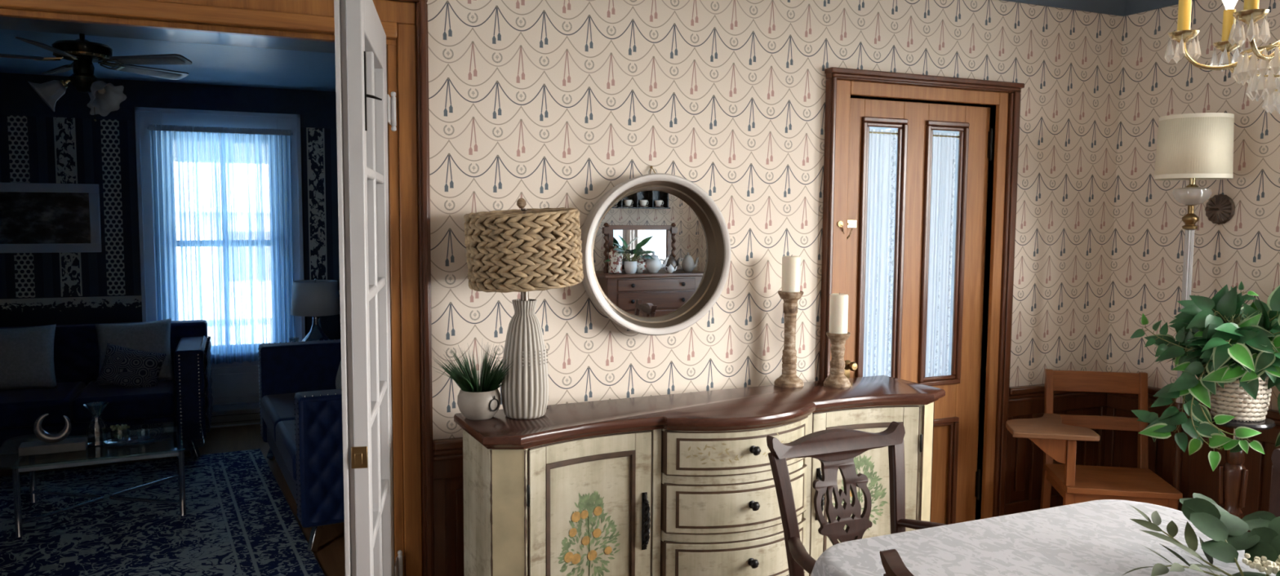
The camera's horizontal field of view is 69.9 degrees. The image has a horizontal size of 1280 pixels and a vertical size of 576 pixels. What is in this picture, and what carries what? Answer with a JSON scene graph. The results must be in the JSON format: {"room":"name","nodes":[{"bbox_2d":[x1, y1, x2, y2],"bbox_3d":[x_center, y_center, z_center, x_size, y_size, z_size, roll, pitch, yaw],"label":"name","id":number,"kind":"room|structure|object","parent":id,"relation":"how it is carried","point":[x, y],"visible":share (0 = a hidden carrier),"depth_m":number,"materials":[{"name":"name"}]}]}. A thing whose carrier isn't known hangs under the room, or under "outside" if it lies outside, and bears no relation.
{"room":"dining room","nodes":[
{"label":"dining room","id":0,"kind":"room"},
{"bbox_2d":[0,16,335,91],"bbox_3d":[-2.849,-1.337,4.630,4.090,0.072,4.200,-2,5,-24],"label":"ceiling","id":1,"kind":"structure","parent":0,"point":[211,64],"depth_m":5.33,"materials":[{"name":"paint"}]},
{"bbox_2d":[0,33,191,121],"bbox_3d":[-2.901,-1.096,4.704,1.103,0.466,1.132,-2,5,-24],"label":"ceiling fan","id":2,"kind":"object","parent":1,"relation":"hanging from","point":[105,98],"visible":0.99,"depth_m":4.67,"materials":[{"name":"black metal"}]},
{"bbox_2d":[0,72,340,351],"bbox_3d":[-3.668,-0.210,6.582,3.850,2.520,0.150,-2,5,-24],"label":"wall","id":3,"kind":"structure","parent":0,"point":[39,144],"depth_m":6.44,"materials":[{"name":"paper"}]},
{"bbox_2d":[0,182,102,253],"bbox_3d":[-4.274,-0.474,6.192,1.080,0.475,0.028,-2,5,-24],"label":"framed picture","id":4,"kind":"object","parent":3,"relation":"attached to","point":[35,217],"visible":1,"depth_m":6.29,"materials":[{"name":"white paint"}]},
{"bbox_2d":[0,191,90,244],"bbox_3d":[-4.277,-0.475,6.198,0.956,0.351,0.006,-2,5,-24],"label":"print","id":5,"kind":"object","parent":4,"relation":"attached to","point":[25,217],"depth_m":6.28},
{"bbox_2d":[134,106,305,404],"bbox_3d":[-3.088,-0.141,6.809,1.130,2.312,0.210,-2,5,-24],"label":"window","id":6,"kind":"structure","parent":3,"relation":"in","point":[144,117],"depth_m":6.75,"materials":[{"name":"white paint"}]},
{"bbox_2d":[146,124,295,364],"bbox_3d":[-3.036,-0.305,6.703,0.968,1.728,0.071,-2,5,-24],"label":"sheer curtain","id":7,"kind":"object","parent":6,"relation":"hanging from","point":[211,140],"visible":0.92,"depth_m":6.69,"materials":[{"name":"white fabric"}]},
{"bbox_2d":[210,422,260,427],"bbox_3d":[-3.641,0.972,6.598,3.850,0.160,0.020,-2,5,-24],"label":"baseboard","id":8,"kind":"structure","parent":3,"relation":"attached to","point":[256,423],"depth_m":6.86,"materials":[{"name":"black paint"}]},
{"bbox_2d":[0,424,345,575],"bbox_3d":[-0.631,1.376,3.183,6.615,0.060,8.730,-2,5,-24],"label":"floor","id":9,"kind":"structure","parent":0,"point":[330,556],"depth_m":5.99,"materials":[{"name":"brown wood"}]},
{"bbox_2d":[0,320,213,458],"bbox_3d":[-3.910,0.698,5.872,2.092,0.820,0.910,-2,5,-24],"label":"tufted sofa","id":10,"kind":"object","parent":9,"relation":"on","point":[186,401],"visible":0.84,"depth_m":5.82,"materials":[{"name":"blue fabric"}]},
{"bbox_2d":[0,324,57,390],"bbox_3d":[-4.023,0.453,5.851,0.502,0.411,0.196,-2,5,-29],"label":"throw pillow","id":11,"kind":"object","parent":10,"relation":"on","point":[26,353],"visible":1,"depth_m":5.84,"materials":[{"name":"grey fabric"}]},
{"bbox_2d":[0,382,86,428],"bbox_3d":[-3.871,0.737,5.783,0.562,0.153,0.710,-2,5,-24],"label":"seat cushion","id":12,"kind":"object","parent":10,"relation":"on","point":[19,408],"depth_m":5.55,"materials":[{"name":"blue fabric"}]},
{"bbox_2d":[71,376,175,422],"bbox_3d":[-3.348,0.722,6.011,0.562,0.153,0.710,-2,5,-24],"label":"seat cushion","id":13,"kind":"object","parent":10,"relation":"on","point":[157,403],"depth_m":5.73,"materials":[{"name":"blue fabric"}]},
{"bbox_2d":[94,342,167,387],"bbox_3d":[-3.333,0.525,6.001,0.410,0.333,0.159,-1,5,-19],"label":"throw pillow","id":14,"kind":"object","parent":10,"relation":"on","point":[123,366],"visible":0.96,"depth_m":5.95,"materials":[{"name":"fabric"}]},
{"bbox_2d":[95,318,174,385],"bbox_3d":[-3.382,0.429,6.131,0.481,0.434,0.193,-1,5,-18],"label":"throw pillow","id":15,"kind":"object","parent":10,"relation":"on","point":[154,336],"visible":0.56,"depth_m":6.09,"materials":[{"name":"grey fabric"}]},
{"bbox_2d":[0,448,324,575],"bbox_3d":[-2.923,1.243,4.231,2.500,0.007,3.100,-2,5,-29],"label":"area rug","id":16,"kind":"object","parent":9,"relation":"on","point":[238,521],"visible":0.89,"depth_m":4.67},
{"bbox_2d":[0,422,204,537],"bbox_3d":[-2.864,1.003,4.905,0.950,0.364,0.740,-2,5,-28],"label":"coffee table","id":17,"kind":"object","parent":16,"relation":"on","point":[32,467],"visible":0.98,"depth_m":4.79,"materials":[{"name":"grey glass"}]},
{"bbox_2d":[17,413,88,456],"bbox_3d":[-3.006,0.737,4.689,0.290,0.198,0.120,-2,5,-27],"label":"ring sculpture","id":18,"kind":"object","parent":17,"relation":"on","point":[49,443],"visible":1,"depth_m":4.66,"materials":[{"name":"silver metal"}]},
{"bbox_2d":[83,403,108,446],"bbox_3d":[-2.867,0.718,4.831,0.116,0.215,0.116,-2,5,-24],"label":"glass vase","id":19,"kind":"object","parent":17,"relation":"on","point":[108,403],"visible":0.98,"depth_m":4.82,"materials":[{"name":"clear glass"}]},
{"bbox_2d":[103,435,155,446],"bbox_3d":[-2.720,0.816,4.876,0.242,0.014,0.155,-2,5,-24],"label":"mirrored tray","id":20,"kind":"object","parent":17,"relation":"on","point":[133,440],"visible":0.97,"depth_m":4.88,"materials":[{"name":"silver metal"}]},
{"bbox_2d":[110,424,129,444],"bbox_3d":[-2.753,0.770,4.848,0.092,0.097,0.095,-2,5,-24],"label":"glass votive","id":21,"kind":"object","parent":20,"relation":"on","point":[121,431],"visible":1,"depth_m":4.83,"materials":[{"name":"clear glass"}]},
{"bbox_2d":[209,401,260,426],"bbox_3d":[-3.048,0.953,6.801,1.040,0.174,0.062,-2,5,-24],"label":"baseboard heater","id":22,"kind":"object","parent":9,"relation":"on","point":[248,412],"visible":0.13,"depth_m":6.80,"materials":[{"name":"metal"}]},
{"bbox_2d":[257,338,344,552],"bbox_3d":[-1.634,0.772,5.261,0.870,0.800,1.992,-2,5,-28],"label":"tufted sofa","id":23,"kind":"object","parent":9,"relation":"on","point":[300,404],"visible":0.49,"depth_m":4.36,"materials":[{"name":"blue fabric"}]},
{"bbox_2d":[261,392,297,443],"bbox_3d":[-1.909,0.766,5.572,0.670,0.153,0.797,-2,5,-28],"label":"seat cushion","id":24,"kind":"object","parent":23,"relation":"on","point":[276,407],"depth_m":5.43,"materials":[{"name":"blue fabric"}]},
{"bbox_2d":[275,420,296,481],"bbox_3d":[-1.536,0.826,4.861,0.670,0.153,0.797,-2,5,-28],"label":"seat cushion","id":25,"kind":"object","parent":23,"relation":"on","point":[285,433],"depth_m":4.70,"materials":[{"name":"blue fabric"}]},
{"bbox_2d":[335,360,342,389],"bbox_3d":[-1.780,0.489,5.765,0.210,0.399,0.463,-3,6,-35],"label":"throw pillow","id":26,"kind":"object","parent":23,"relation":"on","point":[338,380],"visible":0.12,"depth_m":5.78,"materials":[{"name":"grey fabric"}]},
{"bbox_2d":[453,375,945,575],"bbox_3d":[0.310,0.877,3.360,1.880,0.918,0.475,-2,5,-26],"label":"sideboard","id":27,"kind":"object","parent":9,"relation":"on","point":[677,484],"visible":0.78,"depth_m":3.13,"materials":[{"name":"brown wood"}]},
{"bbox_2d":[426,342,509,420],"bbox_3d":[-0.559,0.300,3.057,0.329,0.270,0.329,5,6,43],"label":"potted grass","id":28,"kind":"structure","parent":27,"relation":"on","point":[477,399],"depth_m":3.02,"materials":[{"name":"ceramic"}]},
{"bbox_2d":[463,198,583,419],"bbox_3d":[-0.388,0.067,3.075,0.386,0.734,0.398,5,6,44],"label":"table lamp","id":29,"kind":"object","parent":27,"relation":"on","point":[522,251],"visible":1,"depth_m":2.94,"materials":[{"name":"ceramic"}]},
{"bbox_2d":[773,290,804,387],"bbox_3d":[0.603,0.202,3.681,0.120,0.380,0.120,-2,5,-24],"label":"candle holder","id":30,"kind":"object","parent":27,"relation":"on","point":[788,378],"visible":0.98,"depth_m":3.66,"materials":[{"name":"brown wood"}]},
{"bbox_2d":[777,290,803,302],"bbox_3d":[0.604,0.033,3.668,0.102,0.040,0.102,-2,5,-24],"label":"cup","id":31,"kind":"object","parent":30,"relation":"on","point":[786,296],"depth_m":3.63,"materials":[{"name":"brown wood"}]},
{"bbox_2d":[781,254,800,292],"bbox_3d":[0.604,-0.059,3.660,0.073,0.150,0.073,-2,5,-24],"label":"pillar candle","id":32,"kind":"object","parent":30,"relation":"on","point":[791,265],"visible":1,"depth_m":3.63,"materials":[{"name":"beige wax"}]},
{"bbox_2d":[823,331,850,388],"bbox_3d":[0.795,0.286,3.683,0.108,0.216,0.108,-2,5,-24],"label":"candle holder","id":33,"kind":"object","parent":27,"relation":"on","point":[837,378],"visible":0.98,"depth_m":3.66,"materials":[{"name":"brown wood"}]},
{"bbox_2d":[826,331,850,344],"bbox_3d":[0.796,0.201,3.676,0.096,0.046,0.096,-2,5,-24],"label":"cup","id":34,"kind":"object","parent":33,"relation":"on","point":[835,339],"depth_m":3.65,"materials":[{"name":"brown wood"}]},
{"bbox_2d":[829,292,848,333],"bbox_3d":[0.796,0.099,3.668,0.073,0.164,0.073,-2,5,-24],"label":"pillar candle","id":35,"kind":"object","parent":33,"relation":"on","point":[838,303],"visible":1,"depth_m":3.64,"materials":[{"name":"beige wax"}]},
{"bbox_2d":[766,421,946,575],"bbox_3d":[0.702,0.924,2.582,0.619,0.954,0.594,-2,5,-25],"label":"armchair","id":36,"kind":"object","parent":9,"relation":"on","point":[835,449],"visible":0.84,"depth_m":2.75,"materials":[{"name":"brown wood"}]},
{"bbox_2d":[879,549,914,575],"bbox_3d":[0.806,0.996,1.692,0.594,0.954,0.487,-1,5,-22],"label":"dining chair","id":37,"kind":"object","parent":9,"relation":"on","point":[893,565],"visible":1,"depth_m":1.76,"materials":[{"name":"brown wood"}]},
{"bbox_2d":[1005,368,1182,510],"bbox_3d":[1.972,0.845,4.108,0.687,0.885,0.522,1,5,10],"label":"school desk","id":38,"kind":"object","parent":9,"relation":"on","point":[1056,435],"visible":0.89,"depth_m":4.09,"materials":[{"name":"brown wood"}]},
{"bbox_2d":[1153,112,1234,510],"bbox_3d":[2.325,0.284,3.917,0.287,2.037,0.287,2,5,18],"label":"floor lamp","id":39,"kind":"object","parent":9,"relation":"on","point":[1191,147],"visible":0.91,"depth_m":3.76,"materials":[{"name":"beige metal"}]},
{"bbox_2d":[1209,412,1275,519],"bbox_3d":[2.432,0.921,3.700,0.341,0.797,0.320,-2,5,-24],"label":"plant stand","id":40,"kind":"object","parent":9,"relation":"on","point":[1233,476],"visible":0.44,"depth_m":3.68,"materials":[{"name":"black paint"}]},
{"bbox_2d":[1129,280,1279,471],"bbox_3d":[2.386,0.335,3.692,0.575,0.762,0.672,-1,5,-19],"label":"potted plant","id":41,"kind":"object","parent":40,"relation":"on","point":[1233,351],"visible":1,"depth_m":3.63,"materials":[{"name":"green plant"}]},
{"bbox_2d":[1209,374,1271,422],"bbox_3d":[2.412,0.431,3.686,0.216,0.181,0.215,-2,5,-24],"label":"wicker basket","id":42,"kind":"object","parent":40,"relation":"on","point":[1232,401],"depth_m":3.60,"materials":[{"name":"beige wicker"}]},
{"bbox_2d":[1268,448,1279,517],"bbox_3d":[1.670,0.953,2.297,0.594,0.954,0.487,-2,5,-26],"label":"dining chair","id":43,"kind":"object","parent":9,"relation":"on","point":[1274,495],"visible":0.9,"depth_m":2.56,"materials":[{"name":"brown wood"}]},
{"bbox_3d":[1.335,1.096,1.703,1.200,0.747,1.935,-2,5,-24],"label":"dining table","id":44,"kind":"object","parent":9,"relation":"on","visible":0},
{"bbox_2d":[810,499,1275,575],"bbox_3d":[1.336,0.840,1.683,1.286,0.241,2.018,-2,5,-24],"label":"tablecloth","id":45,"kind":"object","parent":44,"relation":"on","point":[1095,538],"visible":0.87,"depth_m":2.33,"materials":[{"name":"fabric"}]},
{"bbox_2d":[1122,493,1279,575],"bbox_3d":[1.348,0.614,2.040,0.522,0.150,0.589,0,5,-1],"label":"centrepiece","id":46,"kind":"object","parent":45,"relation":"on","point":[1228,533],"visible":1,"depth_m":2.18,"materials":[{"name":"green plant"}]},
{"bbox_3d":[-2.235,0.735,6.725,0.720,0.630,0.480,-2,5,-24],"label":"side table","id":47,"kind":"object","parent":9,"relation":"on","visible":0},
{"bbox_2d":[290,278,340,340],"bbox_3d":[-2.327,0.180,6.573,0.346,0.500,0.346,-2,5,-24],"label":"table lamp","id":48,"kind":"object","parent":47,"relation":"on","point":[315,298],"visible":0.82,"depth_m":6.43,"materials":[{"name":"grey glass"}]},
{"bbox_2d":[457,389,501,420],"bbox_3d":[-0.539,0.386,3.068,0.145,0.097,0.145,-2,5,-24],"label":"pot","id":49,"kind":"object","parent":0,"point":[473,404],"depth_m":3.01,"materials":[{"name":"ceramic"}]},
{"bbox_2d":[386,0,1123,575],"bbox_3d":[-0.375,-0.037,3.441,5.865,2.720,0.150,-2,5,-24],"label":"wall","id":50,"kind":"structure","parent":0,"point":[546,104],"depth_m":3.65,"materials":[{"name":"paper"}]},
{"bbox_2d":[0,0,397,39],"bbox_3d":[-1.713,-0.836,2.678,1.955,0.052,0.050,-2,5,-24],"label":"trim","id":51,"kind":"structure","parent":50,"relation":"attached to","point":[130,9],"depth_m":2.80,"materials":[{"name":"brown wood"}]},
{"bbox_2d":[0,0,422,575],"bbox_3d":[-1.755,0.208,2.844,2.086,2.308,0.172,-2,5,-24],"label":"door frame","id":52,"kind":"structure","parent":50,"relation":"attached to","point":[403,14],"depth_m":3.13,"materials":[{"name":"brown wood"}]},
{"bbox_2d":[333,0,403,575],"bbox_3d":[-0.771,0.286,2.711,0.103,2.163,0.972,-1,5,-11],"label":"door","id":53,"kind":"structure","parent":50,"relation":"in","point":[362,120],"depth_m":2.26,"materials":[{"name":"white paint"}]},
{"bbox_2d":[386,0,434,575],"bbox_3d":[-1.720,0.193,2.760,2.164,2.352,0.052,-2,5,-24],"label":"trim","id":54,"kind":"structure","parent":50,"relation":"attached to","point":[421,6],"depth_m":3.15,"materials":[{"name":"brown wood"}]},
{"bbox_2d":[432,437,464,575],"bbox_3d":[0.016,0.917,3.583,1.637,0.800,0.048,-2,5,-24],"label":"trim","id":55,"kind":"structure","parent":50,"relation":"attached to","point":[448,486],"depth_m":3.27,"materials":[{"name":"brown wood"}]},
{"bbox_2d":[580,165,730,335],"bbox_3d":[0.058,-0.143,3.486,0.612,0.643,0.097,-2,5,-24],"label":"wall mirror","id":56,"kind":"object","parent":50,"relation":"attached to","point":[655,251],"visible":1,"depth_m":3.50,"materials":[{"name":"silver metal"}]},
{"bbox_2d":[593,191,708,317],"bbox_3d":[0.047,-0.130,3.513,0.494,0.494,0.001,-2,5,-24],"label":"mirror glass","id":57,"kind":"object","parent":56,"relation":"attached to","point":[651,251],"depth_m":3.51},
{"bbox_2d":[837,97,993,524],"bbox_3d":[1.210,0.226,4.093,0.874,2.086,0.098,-2,5,-24],"label":"door","id":58,"kind":"structure","parent":50,"relation":"in","point":[956,479],"depth_m":4.12,"materials":[{"name":"brown wood"}]},
{"bbox_2d":[862,128,897,377],"bbox_3d":[1.048,-0.127,4.019,0.188,1.126,0.020,-2,5,-24],"label":"lace curtain","id":59,"kind":"object","parent":58,"relation":"attached to","point":[881,150],"visible":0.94,"depth_m":4.02,"materials":[{"name":"white fabric"}]},
{"bbox_2d":[924,132,959,377],"bbox_3d":[1.365,-0.136,4.157,0.188,1.126,0.020,-2,5,-24],"label":"lace curtain","id":60,"kind":"object","parent":58,"relation":"attached to","point":[944,144],"visible":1,"depth_m":4.15,"materials":[{"name":"white fabric"}]},
{"bbox_2d":[818,66,1024,519],"bbox_3d":[1.220,0.175,4.129,1.056,2.207,0.202,-2,5,-24],"label":"door frame","id":61,"kind":"structure","parent":50,"relation":"attached to","point":[833,74],"depth_m":4.15,"materials":[{"name":"brown wood"}]},
{"bbox_2d":[1004,383,1107,515],"bbox_3d":[2.034,0.859,4.463,0.680,0.800,0.048,-2,5,-24],"label":"wainscoting","id":62,"kind":"structure","parent":50,"relation":"attached to","point":[1024,459],"depth_m":4.41,"materials":[{"name":"brown wood"}]},
{"bbox_2d":[1000,0,1126,16],"bbox_3d":[-0.311,-1.310,3.212,5.865,0.145,0.125,-2,5,-24],"label":"crown molding","id":63,"kind":"structure","parent":50,"relation":"attached to","point":[1113,7],"depth_m":4.32,"materials":[{"name":"paint"}]},
{"bbox_2d":[1106,0,1279,411],"bbox_3d":[3.318,0.061,2.506,0.150,2.720,4.530,-2,5,-24],"label":"wall","id":64,"kind":"structure","parent":0,"point":[1157,81],"depth_m":4.20,"materials":[{"name":"paper"}]},
{"bbox_2d":[1124,0,1196,16],"bbox_3d":[3.200,-1.218,2.348,0.125,0.145,4.530,-2,5,-24],"label":"crown molding","id":65,"kind":"structure","parent":64,"relation":"attached to","point":[1132,6],"depth_m":4.32,"materials":[{"name":"paint"}]},
{"bbox_2d":[1103,386,1279,532],"bbox_3d":[2.539,0.892,4.097,0.048,0.800,1.074,-2,5,-24],"label":"wainscoting","id":66,"kind":"structure","parent":64,"relation":"attached to","point":[1197,476],"depth_m":4.19,"materials":[{"name":"brown wood"}]},
{"bbox_2d":[1204,194,1235,224],"bbox_3d":[2.507,-0.345,4.010,0.110,0.136,0.136,-2,5,-24],"label":"wall medallion","id":67,"kind":"object","parent":64,"relation":"attached to","point":[1220,209],"visible":1,"depth_m":4.01,"materials":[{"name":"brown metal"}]},
{"bbox_3d":[0.571,-1.246,1.193,6.165,0.060,4.830,-2,5,-24],"label":"ceiling","id":68,"kind":"structure","parent":0,"visible":0},
{"bbox_2d":[1167,0,1279,91],"bbox_3d":[1.191,-0.783,1.634,0.407,0.925,0.391,-2,5,-24],"label":"chandelier","id":69,"kind":"object","parent":68,"relation":"hanging from","point":[1251,14],"visible":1,"depth_m":1.72,"materials":[{"name":"gold metal"}]},
{"label":"outside","id":70,"kind":"structure","parent":0,"visible":0},
{"bbox_2d":[233,324,268,344],"bbox_3d":[-3.305,1.445,7.672,60.000,0.050,70.000,-2,5,-24],"label":"ground","id":71,"kind":"structure","parent":70,"point":[258,325],"depth_m":15.12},
{"bbox_2d":[173,141,271,340],"bbox_3d":[-3.658,-0.169,7.876,6.200,2.630,2.100,-2,5,-24],"label":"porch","id":72,"kind":"object","parent":71,"relation":"on","point":[174,154],"visible":0.02,"depth_m":8.45,"materials":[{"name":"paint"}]},
{"bbox_2d":[174,162,270,320],"bbox_3d":[-9.050,-1.095,19.178,10.600,3.100,6.800,-2,5,-24],"label":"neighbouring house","id":73,"kind":"structure","parent":71,"relation":"on","point":[176,200],"depth_m":16.68,"materials":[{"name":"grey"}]},
{"bbox_2d":[869,126,959,376],"bbox_3d":[0.588,0.096,5.226,1.850,2.620,2.300,-2,5,-24],"label":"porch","id":74,"kind":"object","parent":71,"relation":"on","point":[870,127],"visible":0.02,"depth_m":4.90,"materials":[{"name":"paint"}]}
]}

